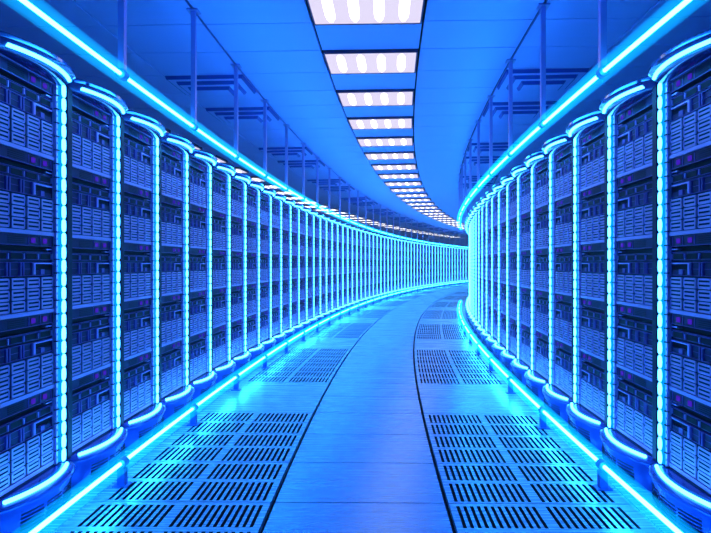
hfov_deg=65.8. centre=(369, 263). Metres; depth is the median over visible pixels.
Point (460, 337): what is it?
floor grate
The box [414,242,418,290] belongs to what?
rack
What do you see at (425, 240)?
wall
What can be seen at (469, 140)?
hanging rod
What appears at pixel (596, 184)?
shelf
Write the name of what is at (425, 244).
rack
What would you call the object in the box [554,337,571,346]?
shelf
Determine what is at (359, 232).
rack
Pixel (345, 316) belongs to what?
floor
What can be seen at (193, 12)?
hanging rod
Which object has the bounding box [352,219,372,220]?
ceiling light
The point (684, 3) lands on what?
tube
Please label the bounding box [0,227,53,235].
shelf
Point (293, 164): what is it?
ceiling vent
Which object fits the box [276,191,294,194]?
ceiling light
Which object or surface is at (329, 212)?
hanging rod
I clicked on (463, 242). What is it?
wall
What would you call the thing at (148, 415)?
light
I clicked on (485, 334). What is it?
rack
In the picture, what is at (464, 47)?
ceiling
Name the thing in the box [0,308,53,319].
shelf
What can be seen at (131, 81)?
tube
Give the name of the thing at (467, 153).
hanging rod
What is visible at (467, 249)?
rack
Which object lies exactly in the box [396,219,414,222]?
ceiling vent
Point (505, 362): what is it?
grille
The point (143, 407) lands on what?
shelf
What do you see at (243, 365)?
grille
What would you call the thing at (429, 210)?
ceiling light
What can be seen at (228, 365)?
light
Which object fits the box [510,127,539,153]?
tube
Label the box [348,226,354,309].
rack
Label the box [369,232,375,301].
rack
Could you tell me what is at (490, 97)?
hanging rod
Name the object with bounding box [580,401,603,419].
shelf
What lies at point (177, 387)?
shelf
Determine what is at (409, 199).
ceiling light
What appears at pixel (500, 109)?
ceiling vent
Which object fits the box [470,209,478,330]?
rack
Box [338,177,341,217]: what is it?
hanging rod
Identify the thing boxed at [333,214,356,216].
ceiling light
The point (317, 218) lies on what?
rack
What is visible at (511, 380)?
tube
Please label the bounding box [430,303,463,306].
floor
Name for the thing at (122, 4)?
hanging rod
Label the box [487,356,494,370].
stand
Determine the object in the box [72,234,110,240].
shelf
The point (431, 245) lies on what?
rack
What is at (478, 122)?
hanging rod
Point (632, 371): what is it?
shelf
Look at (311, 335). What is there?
floor grate
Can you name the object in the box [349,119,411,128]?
diffuser
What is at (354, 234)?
rack
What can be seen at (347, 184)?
hanging rod
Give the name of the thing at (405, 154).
ceiling light
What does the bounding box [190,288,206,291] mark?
shelf
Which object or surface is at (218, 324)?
shelf
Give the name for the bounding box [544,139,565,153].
light
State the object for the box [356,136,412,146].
ceiling light
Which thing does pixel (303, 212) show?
rack
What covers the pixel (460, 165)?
hanging rod
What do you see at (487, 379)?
floor grate
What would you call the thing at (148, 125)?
light
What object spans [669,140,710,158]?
shelf
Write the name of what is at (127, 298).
shelf
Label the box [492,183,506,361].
rack
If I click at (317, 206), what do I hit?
hanging rod
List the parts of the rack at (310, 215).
mounting rail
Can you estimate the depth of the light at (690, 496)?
2.72 m
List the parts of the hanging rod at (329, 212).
rod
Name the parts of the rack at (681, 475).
mounting rail, blade, blade, blade, blade, blade, blanking panel, blanking panel, blanking panel, blanking panel, blanking panel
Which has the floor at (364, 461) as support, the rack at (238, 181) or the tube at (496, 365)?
the rack at (238, 181)
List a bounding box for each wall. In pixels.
[374,232,432,243]
[434,238,468,247]
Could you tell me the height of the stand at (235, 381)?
0.165 m
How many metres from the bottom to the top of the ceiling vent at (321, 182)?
0.108 m
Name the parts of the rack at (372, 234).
mounting rail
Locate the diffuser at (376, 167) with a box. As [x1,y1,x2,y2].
[373,165,415,169]
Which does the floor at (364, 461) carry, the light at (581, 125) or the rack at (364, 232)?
the rack at (364, 232)
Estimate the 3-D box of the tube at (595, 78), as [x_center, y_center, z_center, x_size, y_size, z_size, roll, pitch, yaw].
[1.363,-1.110,3.768,0.125,0.116,1.179,0,0,1]
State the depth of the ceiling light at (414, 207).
19.69 m
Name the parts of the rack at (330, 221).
mounting rail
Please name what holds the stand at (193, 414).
on the floor grate at (153, 481)
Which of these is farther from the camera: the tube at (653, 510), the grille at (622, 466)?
the grille at (622, 466)
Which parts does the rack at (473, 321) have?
mounting rail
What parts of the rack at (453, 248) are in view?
mounting rail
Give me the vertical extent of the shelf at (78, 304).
0.020 m
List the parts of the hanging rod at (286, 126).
rod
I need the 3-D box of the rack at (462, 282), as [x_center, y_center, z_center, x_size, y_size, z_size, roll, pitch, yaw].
[5.793,0.106,36.786,1.110,2.388,0.656,0,0,26]
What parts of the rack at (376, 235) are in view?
mounting rail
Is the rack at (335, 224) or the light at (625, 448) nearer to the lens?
the light at (625, 448)
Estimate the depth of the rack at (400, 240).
24.07 m
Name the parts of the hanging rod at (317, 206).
rod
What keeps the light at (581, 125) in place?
attached to the rack at (588, 413)
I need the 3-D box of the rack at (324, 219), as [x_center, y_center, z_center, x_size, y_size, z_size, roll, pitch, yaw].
[-1.455,0.106,12.563,1.110,2.388,0.656,0,0,8]
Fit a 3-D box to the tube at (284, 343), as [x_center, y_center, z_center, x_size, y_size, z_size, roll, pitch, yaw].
[-1.267,1.165,7.493,0.125,0.116,1.222,0,0,4]
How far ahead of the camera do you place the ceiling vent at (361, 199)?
17.05 m
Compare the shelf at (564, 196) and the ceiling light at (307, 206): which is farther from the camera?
the ceiling light at (307, 206)
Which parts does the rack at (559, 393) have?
mounting rail, blade, blade, blade, blade, blade, blanking panel, blanking panel, blanking panel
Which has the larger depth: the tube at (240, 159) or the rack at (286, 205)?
the rack at (286, 205)
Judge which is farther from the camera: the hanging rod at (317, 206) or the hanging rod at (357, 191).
the hanging rod at (357, 191)
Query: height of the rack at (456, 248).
2.388 m
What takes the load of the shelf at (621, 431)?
attached to the rack at (629, 440)
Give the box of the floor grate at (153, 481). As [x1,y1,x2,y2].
[53,412,312,532]
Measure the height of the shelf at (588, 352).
0.020 m
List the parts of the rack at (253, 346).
blade, blade, blade, blade, blade, mounting rail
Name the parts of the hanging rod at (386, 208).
rod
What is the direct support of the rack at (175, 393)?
on the floor at (364, 461)
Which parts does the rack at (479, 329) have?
mounting rail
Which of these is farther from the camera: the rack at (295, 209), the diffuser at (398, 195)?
the diffuser at (398, 195)
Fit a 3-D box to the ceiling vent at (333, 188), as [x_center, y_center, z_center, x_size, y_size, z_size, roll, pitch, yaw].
[-0.869,-1.996,14.791,0.860,0.108,0.570,0,0,9]
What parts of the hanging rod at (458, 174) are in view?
rod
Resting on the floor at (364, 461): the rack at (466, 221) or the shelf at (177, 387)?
the rack at (466, 221)
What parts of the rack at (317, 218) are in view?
mounting rail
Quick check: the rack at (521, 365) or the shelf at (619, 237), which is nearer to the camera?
the shelf at (619, 237)
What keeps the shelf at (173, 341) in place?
attached to the rack at (175, 393)
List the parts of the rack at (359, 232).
mounting rail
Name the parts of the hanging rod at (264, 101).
rod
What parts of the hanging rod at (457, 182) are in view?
rod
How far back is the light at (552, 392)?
4.73 m
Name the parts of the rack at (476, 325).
mounting rail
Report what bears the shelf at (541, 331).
attached to the rack at (538, 376)
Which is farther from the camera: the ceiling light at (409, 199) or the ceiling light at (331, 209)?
the ceiling light at (331, 209)
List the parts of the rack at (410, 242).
mounting rail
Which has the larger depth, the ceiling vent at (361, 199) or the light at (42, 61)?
the ceiling vent at (361, 199)
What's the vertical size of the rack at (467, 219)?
2.388 m
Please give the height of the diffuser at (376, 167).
0.006 m
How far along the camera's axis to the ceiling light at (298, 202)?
18.09 m
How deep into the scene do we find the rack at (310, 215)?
11.29 m
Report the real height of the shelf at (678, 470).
0.020 m
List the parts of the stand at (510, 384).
leg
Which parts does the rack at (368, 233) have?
mounting rail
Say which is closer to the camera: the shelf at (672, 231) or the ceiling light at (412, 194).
the shelf at (672, 231)
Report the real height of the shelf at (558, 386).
0.020 m
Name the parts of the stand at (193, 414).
leg, foot plate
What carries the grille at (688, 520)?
attached to the rack at (681, 475)
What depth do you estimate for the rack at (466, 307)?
14.47 m
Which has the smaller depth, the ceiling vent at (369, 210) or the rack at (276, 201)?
the rack at (276, 201)
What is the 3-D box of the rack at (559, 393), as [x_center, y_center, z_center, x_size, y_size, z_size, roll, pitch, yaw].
[2.086,0.106,4.783,1.110,2.388,0.683,0,0,2]
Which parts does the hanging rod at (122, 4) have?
rod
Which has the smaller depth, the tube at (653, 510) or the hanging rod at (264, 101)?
the tube at (653, 510)
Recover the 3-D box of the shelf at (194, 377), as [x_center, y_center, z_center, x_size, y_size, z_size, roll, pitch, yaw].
[-1.735,1.095,5.396,0.106,0.020,0.482,0,0,2]
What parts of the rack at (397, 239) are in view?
mounting rail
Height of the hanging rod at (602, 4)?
0.970 m
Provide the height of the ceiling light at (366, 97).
0.084 m
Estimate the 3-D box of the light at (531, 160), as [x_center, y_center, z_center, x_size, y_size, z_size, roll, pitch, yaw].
[1.621,-1.024,5.464,0.081,0.021,0.538,0,0,3]
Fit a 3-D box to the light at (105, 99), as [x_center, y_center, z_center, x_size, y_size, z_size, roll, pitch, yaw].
[-1.648,-1.024,3.458,0.080,0.021,0.510,0,0,1]
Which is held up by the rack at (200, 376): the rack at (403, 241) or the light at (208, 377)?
the light at (208, 377)
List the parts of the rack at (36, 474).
blanking panel, blanking panel, blanking panel, blanking panel, blanking panel, blade, blade, blade, blade, blade, mounting rail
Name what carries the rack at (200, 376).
on the floor at (364, 461)
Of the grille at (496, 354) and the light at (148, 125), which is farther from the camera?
the grille at (496, 354)
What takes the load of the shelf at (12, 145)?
attached to the rack at (36, 474)
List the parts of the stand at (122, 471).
leg, foot plate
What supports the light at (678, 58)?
attached to the rack at (681, 475)
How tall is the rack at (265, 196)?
2.388 m
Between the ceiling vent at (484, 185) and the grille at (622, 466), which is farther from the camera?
the ceiling vent at (484, 185)
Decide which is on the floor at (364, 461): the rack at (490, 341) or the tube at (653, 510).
the rack at (490, 341)
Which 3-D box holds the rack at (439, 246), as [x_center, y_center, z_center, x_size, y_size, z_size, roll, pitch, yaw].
[3.685,0.106,32.024,1.110,2.388,0.656,0,0,22]
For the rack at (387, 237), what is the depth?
21.49 m
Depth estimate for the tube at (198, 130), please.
4.98 m
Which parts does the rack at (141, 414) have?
blanking panel, blanking panel, blanking panel, blanking panel, blanking panel, blade, blade, blade, blade, blade, mounting rail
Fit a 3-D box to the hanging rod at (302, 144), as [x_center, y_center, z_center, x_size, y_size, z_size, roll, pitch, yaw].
[-1.122,-1.565,9.319,0.090,0.970,0.090,0,0,5]
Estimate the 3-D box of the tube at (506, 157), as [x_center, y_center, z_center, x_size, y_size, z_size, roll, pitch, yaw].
[1.453,-1.110,6.123,0.125,0.116,1.179,0,0,3]
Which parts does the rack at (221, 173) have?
blade, blade, blade, blade, blade, mounting rail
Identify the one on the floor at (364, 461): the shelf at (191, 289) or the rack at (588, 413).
the rack at (588, 413)
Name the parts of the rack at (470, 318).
mounting rail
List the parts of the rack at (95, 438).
blanking panel, blanking panel, blanking panel, blanking panel, blanking panel, blade, blade, blade, blade, blade, mounting rail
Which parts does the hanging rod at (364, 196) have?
rod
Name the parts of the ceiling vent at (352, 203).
frame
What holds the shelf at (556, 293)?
attached to the rack at (559, 393)
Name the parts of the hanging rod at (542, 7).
rod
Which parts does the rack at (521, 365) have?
mounting rail, blade, blade, blade, blade, blade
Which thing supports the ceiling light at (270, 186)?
attached to the ceiling
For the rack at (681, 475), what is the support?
on the floor at (364, 461)
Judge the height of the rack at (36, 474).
2.388 m
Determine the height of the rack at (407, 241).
2.388 m
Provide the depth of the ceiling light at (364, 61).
5.47 m
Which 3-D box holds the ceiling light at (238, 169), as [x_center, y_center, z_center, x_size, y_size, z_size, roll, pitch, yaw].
[-3.173,-2.058,11.981,0.910,0.084,0.580,0,0,7]
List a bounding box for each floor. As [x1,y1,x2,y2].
[28,283,684,532]
[342,309,391,318]
[367,302,405,306]
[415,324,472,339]
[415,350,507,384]
[421,310,462,318]
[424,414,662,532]
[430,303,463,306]
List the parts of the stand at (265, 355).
leg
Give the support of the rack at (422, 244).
on the floor at (364, 461)
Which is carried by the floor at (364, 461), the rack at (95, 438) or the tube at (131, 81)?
the rack at (95, 438)
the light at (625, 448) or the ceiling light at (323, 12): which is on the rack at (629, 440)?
the light at (625, 448)
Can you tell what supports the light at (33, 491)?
on the rack at (36, 474)
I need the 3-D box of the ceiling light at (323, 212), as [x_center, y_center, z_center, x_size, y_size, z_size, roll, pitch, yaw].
[-1.334,-2.058,21.864,0.910,0.084,0.580,0,0,14]
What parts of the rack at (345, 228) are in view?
mounting rail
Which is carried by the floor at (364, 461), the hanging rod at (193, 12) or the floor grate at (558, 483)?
the floor grate at (558, 483)
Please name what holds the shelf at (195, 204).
attached to the rack at (200, 376)
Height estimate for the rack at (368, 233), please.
2.388 m
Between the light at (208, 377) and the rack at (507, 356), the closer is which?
the light at (208, 377)
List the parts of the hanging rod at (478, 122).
rod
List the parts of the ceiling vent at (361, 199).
frame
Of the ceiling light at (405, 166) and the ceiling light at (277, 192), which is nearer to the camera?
the ceiling light at (405, 166)
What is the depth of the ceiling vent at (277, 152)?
9.74 m
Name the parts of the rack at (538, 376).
mounting rail, blade, blade, blade, blade, blade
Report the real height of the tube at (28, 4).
0.116 m
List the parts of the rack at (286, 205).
mounting rail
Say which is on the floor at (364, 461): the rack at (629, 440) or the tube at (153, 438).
the rack at (629, 440)
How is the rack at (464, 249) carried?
on the floor at (364, 461)
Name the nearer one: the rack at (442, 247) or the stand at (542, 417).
the stand at (542, 417)
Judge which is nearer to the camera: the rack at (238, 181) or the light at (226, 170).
the light at (226, 170)
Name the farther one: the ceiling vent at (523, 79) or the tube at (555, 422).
the ceiling vent at (523, 79)
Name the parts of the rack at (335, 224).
mounting rail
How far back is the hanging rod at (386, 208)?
20.15 m
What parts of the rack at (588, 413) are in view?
mounting rail, blade, blade, blade, blade, blade, blanking panel, blanking panel, blanking panel, blanking panel, blanking panel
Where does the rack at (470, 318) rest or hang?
on the floor at (364, 461)
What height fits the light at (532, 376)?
0.021 m
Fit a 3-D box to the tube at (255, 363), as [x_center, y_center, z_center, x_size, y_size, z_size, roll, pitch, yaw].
[-1.343,1.165,6.274,0.125,0.116,1.222,0,0,3]
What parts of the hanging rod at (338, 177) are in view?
rod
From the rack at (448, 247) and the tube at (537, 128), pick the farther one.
the rack at (448, 247)
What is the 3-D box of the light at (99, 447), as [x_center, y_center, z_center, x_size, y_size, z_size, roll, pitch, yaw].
[-1.662,1.114,3.458,0.080,0.021,0.510,0,0,1]
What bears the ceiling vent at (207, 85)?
in the ceiling
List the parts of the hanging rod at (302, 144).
rod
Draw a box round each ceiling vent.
[165,74,255,95]
[205,107,279,122]
[259,147,312,157]
[277,160,324,168]
[307,179,345,185]
[319,186,354,192]
[341,197,370,202]
[350,202,377,206]
[367,209,390,212]
[374,212,396,215]
[389,217,408,220]
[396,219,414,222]
[407,223,425,225]
[463,156,509,165]
[463,175,497,182]
[463,183,493,189]
[467,142,520,153]
[482,101,557,118]
[497,68,588,90]
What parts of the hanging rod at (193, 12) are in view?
rod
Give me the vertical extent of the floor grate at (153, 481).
0.030 m
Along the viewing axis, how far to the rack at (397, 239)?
23.34 m
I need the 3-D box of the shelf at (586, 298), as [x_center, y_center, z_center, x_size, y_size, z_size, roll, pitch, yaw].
[1.716,0.256,4.101,0.106,0.020,0.509,0,0,2]
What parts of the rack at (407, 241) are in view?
mounting rail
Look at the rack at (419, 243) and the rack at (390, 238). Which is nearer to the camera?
the rack at (390, 238)
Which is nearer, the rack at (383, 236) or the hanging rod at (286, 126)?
the hanging rod at (286, 126)
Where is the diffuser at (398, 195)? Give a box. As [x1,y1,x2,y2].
[397,194,426,196]
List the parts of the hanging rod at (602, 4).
rod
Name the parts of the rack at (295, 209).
mounting rail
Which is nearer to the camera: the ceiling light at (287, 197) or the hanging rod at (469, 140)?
the hanging rod at (469, 140)
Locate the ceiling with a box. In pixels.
[0,0,710,238]
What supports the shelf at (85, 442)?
attached to the rack at (95, 438)
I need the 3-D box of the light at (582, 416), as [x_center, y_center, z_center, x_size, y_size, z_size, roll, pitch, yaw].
[1.585,1.114,4.113,0.081,0.021,0.538,0,0,2]
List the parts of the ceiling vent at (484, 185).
frame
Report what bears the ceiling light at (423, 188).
attached to the ceiling
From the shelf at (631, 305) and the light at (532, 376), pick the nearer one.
the shelf at (631, 305)
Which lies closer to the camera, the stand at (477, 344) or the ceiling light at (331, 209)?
the stand at (477, 344)
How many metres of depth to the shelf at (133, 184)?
4.09 m
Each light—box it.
[3,462,68,504]
[6,43,70,81]
[78,427,122,455]
[80,87,124,113]
[128,403,161,423]
[131,117,162,135]
[165,385,190,400]
[167,138,191,152]
[192,142,201,149]
[193,371,213,383]
[195,154,214,164]
[214,155,227,162]
[216,360,232,369]
[217,166,233,174]
[234,167,248,172]
[251,176,266,181]
[263,184,281,188]
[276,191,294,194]
[286,196,308,199]
[295,201,319,203]
[303,205,327,207]
[306,0,424,24]
[312,208,338,210]
[323,49,417,74]
[323,212,347,213]
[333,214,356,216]
[337,89,413,106]
[342,217,364,218]
[347,116,412,129]
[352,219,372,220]
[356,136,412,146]
[364,151,414,159]
[371,163,416,169]
[378,173,418,178]
[384,181,421,185]
[390,187,424,191]
[395,193,427,196]
[401,198,430,201]
[406,202,434,205]
[411,206,437,208]
[416,209,441,211]
[421,212,445,214]
[426,215,449,216]
[431,217,452,218]
[436,219,456,220]
[441,221,458,222]
[514,359,527,368]
[526,155,542,166]
[527,370,544,382]
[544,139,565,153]
[546,384,567,399]
[568,117,597,136]
[570,403,599,423]
[602,86,643,113]
[604,428,646,457]
[652,39,710,79]
[655,464,710,507]
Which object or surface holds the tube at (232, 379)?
on the stand at (235, 381)
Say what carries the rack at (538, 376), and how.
on the floor at (364, 461)
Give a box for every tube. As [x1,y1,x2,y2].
[19,0,121,74]
[29,462,121,532]
[127,78,193,126]
[127,408,193,458]
[197,129,235,156]
[198,376,235,405]
[239,158,264,175]
[239,356,264,374]
[267,177,286,188]
[267,343,286,355]
[490,359,507,376]
[491,156,507,173]
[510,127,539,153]
[510,379,539,407]
[543,76,597,124]
[543,410,597,460]
[603,0,691,71]
[603,465,681,532]
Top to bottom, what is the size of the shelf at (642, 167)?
0.020 m
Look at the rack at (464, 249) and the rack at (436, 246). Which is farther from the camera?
the rack at (464, 249)
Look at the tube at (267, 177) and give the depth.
7.47 m
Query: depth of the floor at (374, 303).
17.70 m
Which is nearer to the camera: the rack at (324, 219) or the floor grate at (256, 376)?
the floor grate at (256, 376)
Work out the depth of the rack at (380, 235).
20.29 m
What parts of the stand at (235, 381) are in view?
leg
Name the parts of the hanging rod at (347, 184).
rod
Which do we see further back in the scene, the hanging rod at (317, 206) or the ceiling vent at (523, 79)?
the hanging rod at (317, 206)
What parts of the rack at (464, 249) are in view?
mounting rail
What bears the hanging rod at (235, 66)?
hanging from the ceiling
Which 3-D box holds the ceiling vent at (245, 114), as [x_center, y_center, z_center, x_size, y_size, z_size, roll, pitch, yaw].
[-1.712,-1.996,7.472,0.860,0.108,0.570,0,0,4]
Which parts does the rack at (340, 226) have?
mounting rail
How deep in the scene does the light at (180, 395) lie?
4.69 m
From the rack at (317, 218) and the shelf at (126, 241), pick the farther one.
the rack at (317, 218)
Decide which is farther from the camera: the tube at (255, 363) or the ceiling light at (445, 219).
the ceiling light at (445, 219)
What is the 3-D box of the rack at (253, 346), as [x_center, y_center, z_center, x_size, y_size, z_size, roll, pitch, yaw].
[-1.974,0.106,7.382,1.110,2.388,0.656,0,0,4]
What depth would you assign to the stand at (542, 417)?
4.34 m
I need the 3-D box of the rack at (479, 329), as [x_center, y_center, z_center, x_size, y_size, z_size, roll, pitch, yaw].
[2.404,0.106,9.472,1.110,2.388,0.683,0,0,6]
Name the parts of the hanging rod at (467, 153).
rod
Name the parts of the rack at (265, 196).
blade, blade, blade, blade, blade, mounting rail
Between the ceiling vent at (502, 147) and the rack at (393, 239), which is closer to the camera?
the ceiling vent at (502, 147)
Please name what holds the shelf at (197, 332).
attached to the rack at (200, 376)
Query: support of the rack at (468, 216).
on the floor at (364, 461)
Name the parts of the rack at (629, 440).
mounting rail, blade, blade, blade, blade, blade, blanking panel, blanking panel, blanking panel, blanking panel, blanking panel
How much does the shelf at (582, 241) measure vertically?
0.020 m
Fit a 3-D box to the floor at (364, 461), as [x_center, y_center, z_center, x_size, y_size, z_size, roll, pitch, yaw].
[3.746,1.360,20.732,15.954,0.120,48.077,0,0,14]
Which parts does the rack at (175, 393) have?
blanking panel, blanking panel, blanking panel, blanking panel, blanking panel, blade, blade, blade, blade, blade, mounting rail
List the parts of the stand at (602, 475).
leg, foot plate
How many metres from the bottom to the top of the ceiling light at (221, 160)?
0.084 m
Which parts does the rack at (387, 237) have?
mounting rail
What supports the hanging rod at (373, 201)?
hanging from the ceiling
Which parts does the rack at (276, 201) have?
blade, blade, blade, blade, blade, mounting rail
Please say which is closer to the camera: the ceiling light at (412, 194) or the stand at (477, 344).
the stand at (477, 344)
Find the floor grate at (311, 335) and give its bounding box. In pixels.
[305,323,373,338]
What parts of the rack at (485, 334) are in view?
mounting rail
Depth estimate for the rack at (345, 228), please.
15.15 m
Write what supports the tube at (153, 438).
on the stand at (193, 414)
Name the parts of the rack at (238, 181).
blade, blade, blade, blade, blade, mounting rail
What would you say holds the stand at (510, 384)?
on the floor at (364, 461)
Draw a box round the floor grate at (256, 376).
[240,348,350,384]
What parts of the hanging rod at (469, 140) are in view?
rod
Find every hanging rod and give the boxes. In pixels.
[115,0,129,81]
[186,8,200,130]
[231,64,241,159]
[261,99,268,177]
[283,124,289,190]
[300,143,305,200]
[315,157,319,207]
[327,168,331,213]
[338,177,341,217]
[347,184,350,221]
[357,191,358,224]
[364,196,367,227]
[373,201,373,230]
[386,208,388,234]
[457,182,459,220]
[458,174,460,216]
[460,165,463,211]
[463,153,467,205]
[467,139,472,198]
[475,120,481,188]
[487,95,494,175]
[505,59,515,156]
[536,3,549,128]
[595,0,609,78]
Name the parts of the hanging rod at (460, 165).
rod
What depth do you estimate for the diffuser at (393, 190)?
15.13 m
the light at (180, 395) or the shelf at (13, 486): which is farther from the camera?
the light at (180, 395)
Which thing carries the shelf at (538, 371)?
attached to the rack at (538, 376)
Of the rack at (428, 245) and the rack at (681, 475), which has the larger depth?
the rack at (428, 245)
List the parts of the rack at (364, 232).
mounting rail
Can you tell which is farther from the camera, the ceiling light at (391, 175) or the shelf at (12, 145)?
the ceiling light at (391, 175)
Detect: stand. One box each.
[112,456,132,487]
[187,403,200,425]
[231,374,240,390]
[261,354,268,367]
[283,341,289,352]
[300,331,305,340]
[475,343,481,354]
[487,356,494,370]
[505,376,515,393]
[536,406,549,428]
[592,458,612,490]
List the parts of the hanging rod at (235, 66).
rod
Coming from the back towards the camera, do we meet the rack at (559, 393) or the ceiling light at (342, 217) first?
the ceiling light at (342, 217)
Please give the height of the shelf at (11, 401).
0.020 m
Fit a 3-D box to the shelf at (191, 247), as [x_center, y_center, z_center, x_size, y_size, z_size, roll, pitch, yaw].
[-1.735,-0.164,5.396,0.106,0.020,0.482,0,0,2]
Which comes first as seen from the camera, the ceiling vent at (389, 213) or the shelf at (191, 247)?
the shelf at (191, 247)
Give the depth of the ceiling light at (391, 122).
7.86 m
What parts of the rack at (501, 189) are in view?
mounting rail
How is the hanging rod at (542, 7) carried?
hanging from the ceiling
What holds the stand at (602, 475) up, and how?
on the floor grate at (558, 483)
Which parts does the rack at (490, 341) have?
mounting rail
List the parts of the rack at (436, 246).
mounting rail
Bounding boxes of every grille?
[20,480,70,531]
[239,361,249,371]
[493,351,499,359]
[501,358,509,369]
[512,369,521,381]
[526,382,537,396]
[602,442,633,480]
[652,482,702,532]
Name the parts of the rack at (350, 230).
mounting rail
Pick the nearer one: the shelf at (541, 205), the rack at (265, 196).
the shelf at (541, 205)
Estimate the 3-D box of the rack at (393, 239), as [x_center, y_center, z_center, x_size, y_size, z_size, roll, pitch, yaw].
[0.585,0.106,22.770,1.110,2.388,0.656,0,0,15]
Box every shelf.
[0,139,53,160]
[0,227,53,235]
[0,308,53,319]
[0,384,53,407]
[0,460,53,496]
[72,163,110,178]
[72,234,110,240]
[72,301,110,308]
[72,363,110,380]
[72,425,110,451]
[124,180,151,190]
[124,239,151,244]
[124,295,151,301]
[124,348,151,360]
[124,401,151,419]
[162,192,182,200]
[162,243,182,246]
[162,291,182,295]
[162,337,182,346]
[162,383,182,396]
[190,201,206,207]
[190,246,206,248]
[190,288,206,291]
[190,329,206,336]
[190,370,206,380]
[213,322,225,327]
[213,359,225,367]
[535,202,547,208]
[535,288,547,291]
[535,328,547,335]
[535,368,547,378]
[554,192,571,200]
[554,243,571,246]
[554,291,571,295]
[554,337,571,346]
[554,382,571,396]
[580,180,603,191]
[580,239,603,244]
[580,295,603,301]
[580,348,603,360]
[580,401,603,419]
[616,162,651,177]
[616,234,651,240]
[616,301,651,309]
[616,363,651,381]
[616,426,651,453]
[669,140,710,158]
[669,228,710,235]
[669,309,710,318]
[669,385,710,406]
[669,462,710,493]
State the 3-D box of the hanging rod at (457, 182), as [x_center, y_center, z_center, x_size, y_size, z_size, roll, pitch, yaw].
[2.245,-1.565,13.738,0.090,0.970,0.090,0,0,9]
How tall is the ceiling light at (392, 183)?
0.084 m
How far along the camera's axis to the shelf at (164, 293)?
4.76 m
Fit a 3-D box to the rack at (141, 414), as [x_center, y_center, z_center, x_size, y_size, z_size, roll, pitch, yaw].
[-2.127,0.106,4.131,1.110,2.388,0.656,0,0,2]
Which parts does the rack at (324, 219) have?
mounting rail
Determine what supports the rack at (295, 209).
on the floor at (364, 461)
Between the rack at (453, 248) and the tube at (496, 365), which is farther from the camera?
the rack at (453, 248)
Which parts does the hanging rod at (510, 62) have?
rod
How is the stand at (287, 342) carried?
on the floor grate at (256, 376)
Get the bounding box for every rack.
[0,31,75,532]
[65,78,127,488]
[119,110,165,450]
[158,132,194,422]
[187,149,217,402]
[211,162,235,386]
[229,172,251,373]
[244,181,264,364]
[259,188,275,354]
[271,194,285,348]
[280,199,294,341]
[291,203,303,336]
[299,207,310,332]
[306,210,317,328]
[314,213,323,324]
[320,216,329,321]
[327,218,335,318]
[332,220,340,316]
[337,222,345,313]
[342,224,350,311]
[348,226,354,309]
[352,227,359,307]
[357,229,363,306]
[361,230,367,304]
[365,231,371,303]
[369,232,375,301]
[373,233,379,300]
[377,234,382,299]
[381,235,386,298]
[385,236,389,296]
[388,237,393,296]
[391,238,396,295]
[395,238,399,294]
[398,239,402,293]
[402,239,406,292]
[405,240,409,292]
[408,241,412,291]
[411,241,415,290]
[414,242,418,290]
[417,242,421,289]
[420,243,424,288]
[423,243,427,288]
[426,244,430,287]
[429,244,433,287]
[432,245,436,286]
[435,245,438,286]
[438,245,441,286]
[441,246,444,285]
[444,246,447,285]
[447,246,450,284]
[449,247,452,284]
[452,247,455,284]
[455,247,458,283]
[458,247,461,283]
[461,248,463,283]
[463,248,466,282]
[465,220,471,316]
[465,222,469,312]
[466,218,471,319]
[466,248,468,282]
[467,215,473,322]
[468,212,475,325]
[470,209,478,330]
[473,205,482,334]
[476,201,486,339]
[480,196,491,346]
[485,190,499,353]
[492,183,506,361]
[500,174,517,372]
[510,163,531,384]
[524,150,549,401]
[542,133,574,421]
[566,110,608,450]
[599,76,658,491]
[648,28,710,532]
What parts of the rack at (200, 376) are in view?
blanking panel, blanking panel, blanking panel, blade, blade, blade, blade, blade, mounting rail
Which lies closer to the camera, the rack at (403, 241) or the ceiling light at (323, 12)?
the ceiling light at (323, 12)
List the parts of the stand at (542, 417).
leg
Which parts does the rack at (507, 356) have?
mounting rail, blade, blade, blade, blade, blade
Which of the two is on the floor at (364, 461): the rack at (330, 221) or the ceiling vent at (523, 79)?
the rack at (330, 221)
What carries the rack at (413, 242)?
on the floor at (364, 461)
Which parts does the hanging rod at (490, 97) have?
rod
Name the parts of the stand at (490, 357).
leg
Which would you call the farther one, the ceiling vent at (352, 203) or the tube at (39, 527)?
the ceiling vent at (352, 203)
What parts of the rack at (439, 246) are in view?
mounting rail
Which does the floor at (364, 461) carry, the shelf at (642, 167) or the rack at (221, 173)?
the rack at (221, 173)
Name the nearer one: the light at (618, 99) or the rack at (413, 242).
the light at (618, 99)
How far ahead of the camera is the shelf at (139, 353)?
4.10 m
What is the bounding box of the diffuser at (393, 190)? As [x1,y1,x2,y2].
[391,189,423,191]
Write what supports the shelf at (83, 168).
attached to the rack at (95, 438)
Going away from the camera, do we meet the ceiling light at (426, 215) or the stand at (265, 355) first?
the stand at (265, 355)
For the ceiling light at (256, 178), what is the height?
0.084 m
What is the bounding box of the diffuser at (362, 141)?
[358,138,411,145]
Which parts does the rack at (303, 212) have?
mounting rail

